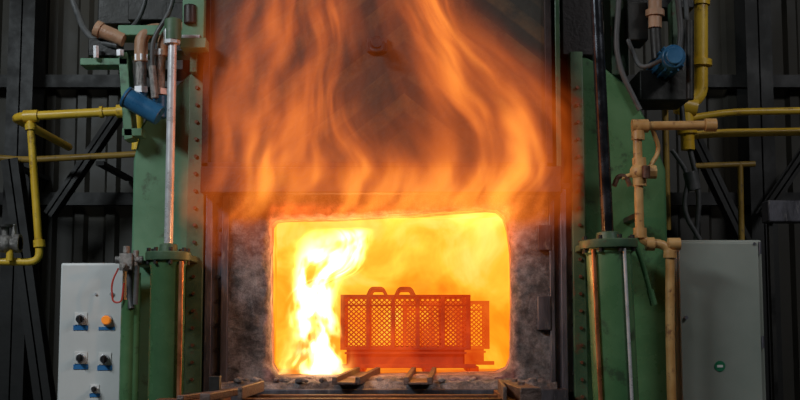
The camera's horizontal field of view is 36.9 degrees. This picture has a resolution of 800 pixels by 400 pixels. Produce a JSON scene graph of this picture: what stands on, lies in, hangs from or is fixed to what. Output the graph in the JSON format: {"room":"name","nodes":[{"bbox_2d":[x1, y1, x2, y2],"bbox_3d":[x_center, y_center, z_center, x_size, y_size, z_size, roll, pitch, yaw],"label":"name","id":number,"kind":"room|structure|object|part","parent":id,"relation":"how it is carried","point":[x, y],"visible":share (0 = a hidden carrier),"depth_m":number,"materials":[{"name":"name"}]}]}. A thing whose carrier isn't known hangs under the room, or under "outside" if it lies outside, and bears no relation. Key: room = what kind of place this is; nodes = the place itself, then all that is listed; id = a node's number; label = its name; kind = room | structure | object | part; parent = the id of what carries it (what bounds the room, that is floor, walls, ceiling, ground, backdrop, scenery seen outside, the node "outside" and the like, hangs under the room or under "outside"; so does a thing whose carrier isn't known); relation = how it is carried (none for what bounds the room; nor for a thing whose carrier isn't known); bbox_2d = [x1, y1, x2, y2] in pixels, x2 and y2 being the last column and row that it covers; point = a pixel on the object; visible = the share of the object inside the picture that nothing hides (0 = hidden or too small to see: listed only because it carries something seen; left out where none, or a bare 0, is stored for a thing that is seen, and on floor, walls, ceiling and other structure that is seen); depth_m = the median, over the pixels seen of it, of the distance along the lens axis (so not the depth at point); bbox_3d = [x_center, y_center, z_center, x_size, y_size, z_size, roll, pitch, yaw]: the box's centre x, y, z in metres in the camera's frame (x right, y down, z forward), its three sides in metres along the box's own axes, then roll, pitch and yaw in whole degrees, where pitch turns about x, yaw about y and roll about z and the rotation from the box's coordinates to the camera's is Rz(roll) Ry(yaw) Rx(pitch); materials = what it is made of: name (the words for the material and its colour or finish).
{"room":"industrial hall","nodes":[
{"label":"industrial hall","id":0,"kind":"room"},
{"bbox_2d":[111,246,149,399],"bbox_3d":[-1.262,1.091,5.717,0.174,1.725,0.460,0,-6,0],"label":"post","id":1,"kind":"object","parent":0,"point":[127,261],"depth_m":5.60,"materials":[{"name":"green metal"}]},
{"bbox_2d":[201,0,552,166],"bbox_3d":[-0.112,-0.792,5.981,1.732,1.274,0.030,0,-6,0],"label":"door frame","id":2,"kind":"structure","parent":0,"point":[547,3],"depth_m":5.92,"materials":[{"name":"grey metal"}]},
{"bbox_2d":[0,0,799,399],"bbox_3d":[-0.015,-1.137,9.750,11.970,7.000,0.045,0,-6,0],"label":"wall","id":3,"kind":"structure","parent":0,"point":[79,234],"depth_m":9.67,"materials":[{"name":"metal"}]},
{"bbox_2d":[341,350,475,367],"bbox_3d":[0.045,0.887,6.767,0.736,0.106,0.455,0,-6,0],"label":"tray","id":4,"kind":"object","parent":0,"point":[354,358],"depth_m":6.56,"materials":[{"name":"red metal"}]},
{"bbox_2d":[465,349,493,364],"bbox_3d":[0.290,0.944,7.279,0.540,0.100,0.325,0,-6,0],"label":"tray","id":5,"kind":"object","parent":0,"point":[473,356],"depth_m":7.14,"materials":[{"name":"orange metal"}]},
{"bbox_2d":[762,200,799,399],"bbox_3d":[2.656,0.751,8.242,0.261,1.495,0.150,0,-6,0],"label":"junction box","id":6,"kind":"object","parent":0,"point":[773,211],"visible":1,"depth_m":8.24,"materials":[{"name":"metal"}]},
{"bbox_3d":[0.000,1.745,3.210,12.000,0.100,12.750,0,-6,0],"label":"floor","id":7,"kind":"structure","parent":0,"visible":0},
{"bbox_2d":[57,263,133,399],"bbox_3d":[-1.457,1.128,5.697,0.307,1.648,0.272,0,-6,0],"label":"control box","id":8,"kind":"object","parent":7,"relation":"on","point":[90,321],"visible":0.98,"depth_m":5.65,"materials":[{"name":"grey metal"}]},
{"bbox_2d":[145,17,198,399],"bbox_3d":[-1.097,0.541,5.782,0.213,2.833,0.467,0,-6,0],"label":"hydraulic cylinder","id":9,"kind":"object","parent":7,"relation":"on","point":[168,265],"visible":0.99,"depth_m":5.59,"materials":[{"name":"metal"}]},
{"bbox_3d":[-1.097,-0.302,5.743,0.042,1.044,0.042,0,-6,0],"label":"piston rod","id":10,"kind":"part","parent":9,"relation":"part of","materials":[{"name":"silver metal"}]},
{"bbox_3d":[-1.097,-0.826,5.798,0.082,0.110,0.082,0,-6,0],"label":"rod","id":11,"kind":"part","parent":9,"relation":"part of","materials":[{"name":"green paint"}]},
{"bbox_2d":[156,376,540,399],"bbox_3d":[-0.221,1.293,4.816,1.574,1.136,1.650,0,-6,0],"label":"table","id":12,"kind":"object","parent":7,"relation":"on","point":[512,389],"visible":1,"depth_m":5.10,"materials":[{"name":"metal"}]},
{"bbox_3d":[-0.242,1.335,4.812,1.531,1.050,1.650,0,-6,0],"label":"frame","id":13,"kind":"part","parent":12,"relation":"part of","materials":[{"name":"metal"}]},
{"bbox_2d":[118,0,666,399],"bbox_3d":[-0.033,0.266,6.831,2.756,3.600,2.256,0,-6,0],"label":"furnace","id":14,"kind":"object","parent":7,"relation":"on","point":[269,278],"visible":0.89,"depth_m":6.02,"materials":[{"name":"metal"}]},
{"bbox_2d":[70,0,199,150],"bbox_3d":[-1.363,-0.774,6.311,0.785,1.018,1.110,0,-6,0],"label":"motor","id":15,"kind":"object","parent":14,"relation":"attached to","point":[105,42],"visible":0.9,"depth_m":6.00,"materials":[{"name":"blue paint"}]},
{"bbox_2d":[209,0,545,161],"bbox_3d":[-0.112,-0.788,6.020,1.732,1.274,0.070,0,-6,0],"label":"door","id":16,"kind":"structure","parent":14,"relation":"attached to","point":[291,80],"depth_m":5.96,"materials":[{"name":"grey metal"}]},
{"bbox_2d":[367,36,386,52],"bbox_3d":[-0.114,-0.762,5.927,0.100,0.095,0.130,0,-6,0],"label":"lifting lug","id":17,"kind":"object","parent":16,"relation":"attached to","point":[376,44],"visible":1,"depth_m":5.89,"materials":[{"name":"metal"}]},
{"bbox_2d":[200,166,561,194],"bbox_3d":[-0.092,-0.095,5.927,1.772,0.133,0.110,0,-6,0],"label":"beam","id":18,"kind":"structure","parent":14,"relation":"attached to","point":[215,180],"depth_m":5.87,"materials":[{"name":"metal"}]},
{"bbox_3d":[-0.050,0.964,5.972,1.864,2.031,0.180,0,-6,0],"label":"mouth frame","id":19,"kind":"part","parent":14,"relation":"part of","materials":[{"name":"metal"}]},
{"bbox_3d":[-0.055,1.049,5.817,1.726,0.270,0.170,0,-6,0],"label":"sill plate","id":20,"kind":"part","parent":14,"relation":"part of","materials":[{"name":"metal"}]},
{"bbox_2d":[340,287,475,367],"bbox_3d":[0.043,0.720,6.793,0.740,0.444,0.473,0,-6,0],"label":"wire basket","id":21,"kind":"object","parent":14,"relation":"on","point":[368,355],"visible":1,"depth_m":6.57,"materials":[{"name":"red metal"}]},
{"bbox_3d":[0.030,0.693,6.800,0.714,0.301,0.466,0,-6,0],"label":"frame","id":22,"kind":"part","parent":21,"relation":"part of","materials":[{"name":"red metal"}]},
{"bbox_2d":[403,301,493,364],"bbox_3d":[0.288,0.807,7.302,0.544,0.379,0.343,0,-6,0],"label":"wire basket","id":23,"kind":"object","parent":14,"relation":"on","point":[475,355],"visible":0.5,"depth_m":7.15,"materials":[{"name":"orange metal"}]},
{"bbox_2d":[602,0,693,120],"bbox_3d":[1.361,-0.833,6.518,0.542,0.917,0.910,0,-6,0],"label":"motor","id":24,"kind":"object","parent":14,"relation":"attached to","point":[665,83],"visible":0.95,"depth_m":6.29,"materials":[{"name":"blue paint"}]},
{"bbox_3d":[1.350,-0.907,6.656,0.465,0.700,0.650,0,-6,0],"label":"mounting frame","id":25,"kind":"part","parent":24,"relation":"part of","materials":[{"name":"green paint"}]},
{"bbox_3d":[1.387,-0.709,6.253,0.120,0.120,0.410,0,-6,0],"label":"motor","id":26,"kind":"part","parent":24,"relation":"part of","materials":[{"name":"blue paint"}]},
{"bbox_2d":[662,0,799,239],"bbox_3d":[2.078,-0.146,6.946,1.112,2.803,0.464,0,-6,0],"label":"pipe","id":27,"kind":"object","parent":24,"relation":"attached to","point":[702,62],"visible":0.87,"depth_m":6.97,"materials":[{"name":"yellow metal"}]},
{"bbox_2d":[0,0,799,399],"bbox_3d":[0.000,-1.196,9.190,12.000,7.000,0.970,0,-6,0],"label":"framework","id":28,"kind":"object","parent":7,"relation":"on","point":[26,372],"visible":0.55,"depth_m":9.24,"materials":[{"name":"black paint"}]},
{"bbox_2d":[0,105,122,265],"bbox_3d":[-2.157,-0.030,7.625,1.054,0.953,1.239,0,-6,0],"label":"gas pipe","id":29,"kind":"object","parent":28,"relation":"attached to","point":[26,119],"visible":0.93,"depth_m":7.06,"materials":[{"name":"yellow metal"}]},
{"bbox_2d":[0,224,22,260],"bbox_3d":[-2.287,0.247,6.962,0.170,0.210,0.110,0,-6,0],"label":"valve","id":30,"kind":"object","parent":29,"relation":"attached to","point":[8,244],"visible":1,"depth_m":6.93,"materials":[{"name":"metal"}]},
{"bbox_2d":[0,151,135,180],"bbox_3d":[-2.605,-0.259,9.141,1.450,0.112,0.973,0,-6,0],"label":"pipe","id":31,"kind":"object","parent":28,"relation":"attached to","point":[104,165],"visible":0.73,"depth_m":8.67,"materials":[{"name":"yellow metal"}]},
{"bbox_2d":[575,0,638,399],"bbox_3d":[0.991,0.327,5.789,0.276,3.260,0.498,-2,-6,0],"label":"hydraulic cylinder","id":32,"kind":"object","parent":7,"relation":"on","point":[608,255],"visible":0.98,"depth_m":5.58,"materials":[{"name":"green paint"}]},
{"bbox_3d":[0.963,-0.543,5.768,0.058,1.414,0.058,-2,-6,0],"label":"piston rod","id":33,"kind":"part","parent":32,"relation":"part of","materials":[{"name":"metal"}]},
{"bbox_2d":[612,118,717,399],"bbox_3d":[1.266,0.789,5.794,0.507,2.342,0.410,0,-6,0],"label":"pipe","id":34,"kind":"object","parent":7,"relation":"on","point":[640,172],"visible":0.99,"depth_m":5.70,"materials":[{"name":"metal"}]},
{"bbox_3d":[1.103,-0.112,5.729,0.183,0.096,0.048,-2,-6,18],"label":"valve handle","id":35,"kind":"part","parent":34,"relation":"part of","materials":[{"name":"metal"}]},
{"bbox_2d":[675,240,765,399],"bbox_3d":[1.568,1.092,5.953,0.426,1.772,0.330,0,-6,0],"label":"tall cabinet","id":36,"kind":"object","parent":7,"relation":"on","point":[720,345],"visible":0.91,"depth_m":5.86,"materials":[{"name":"grey metal"}]}
]}

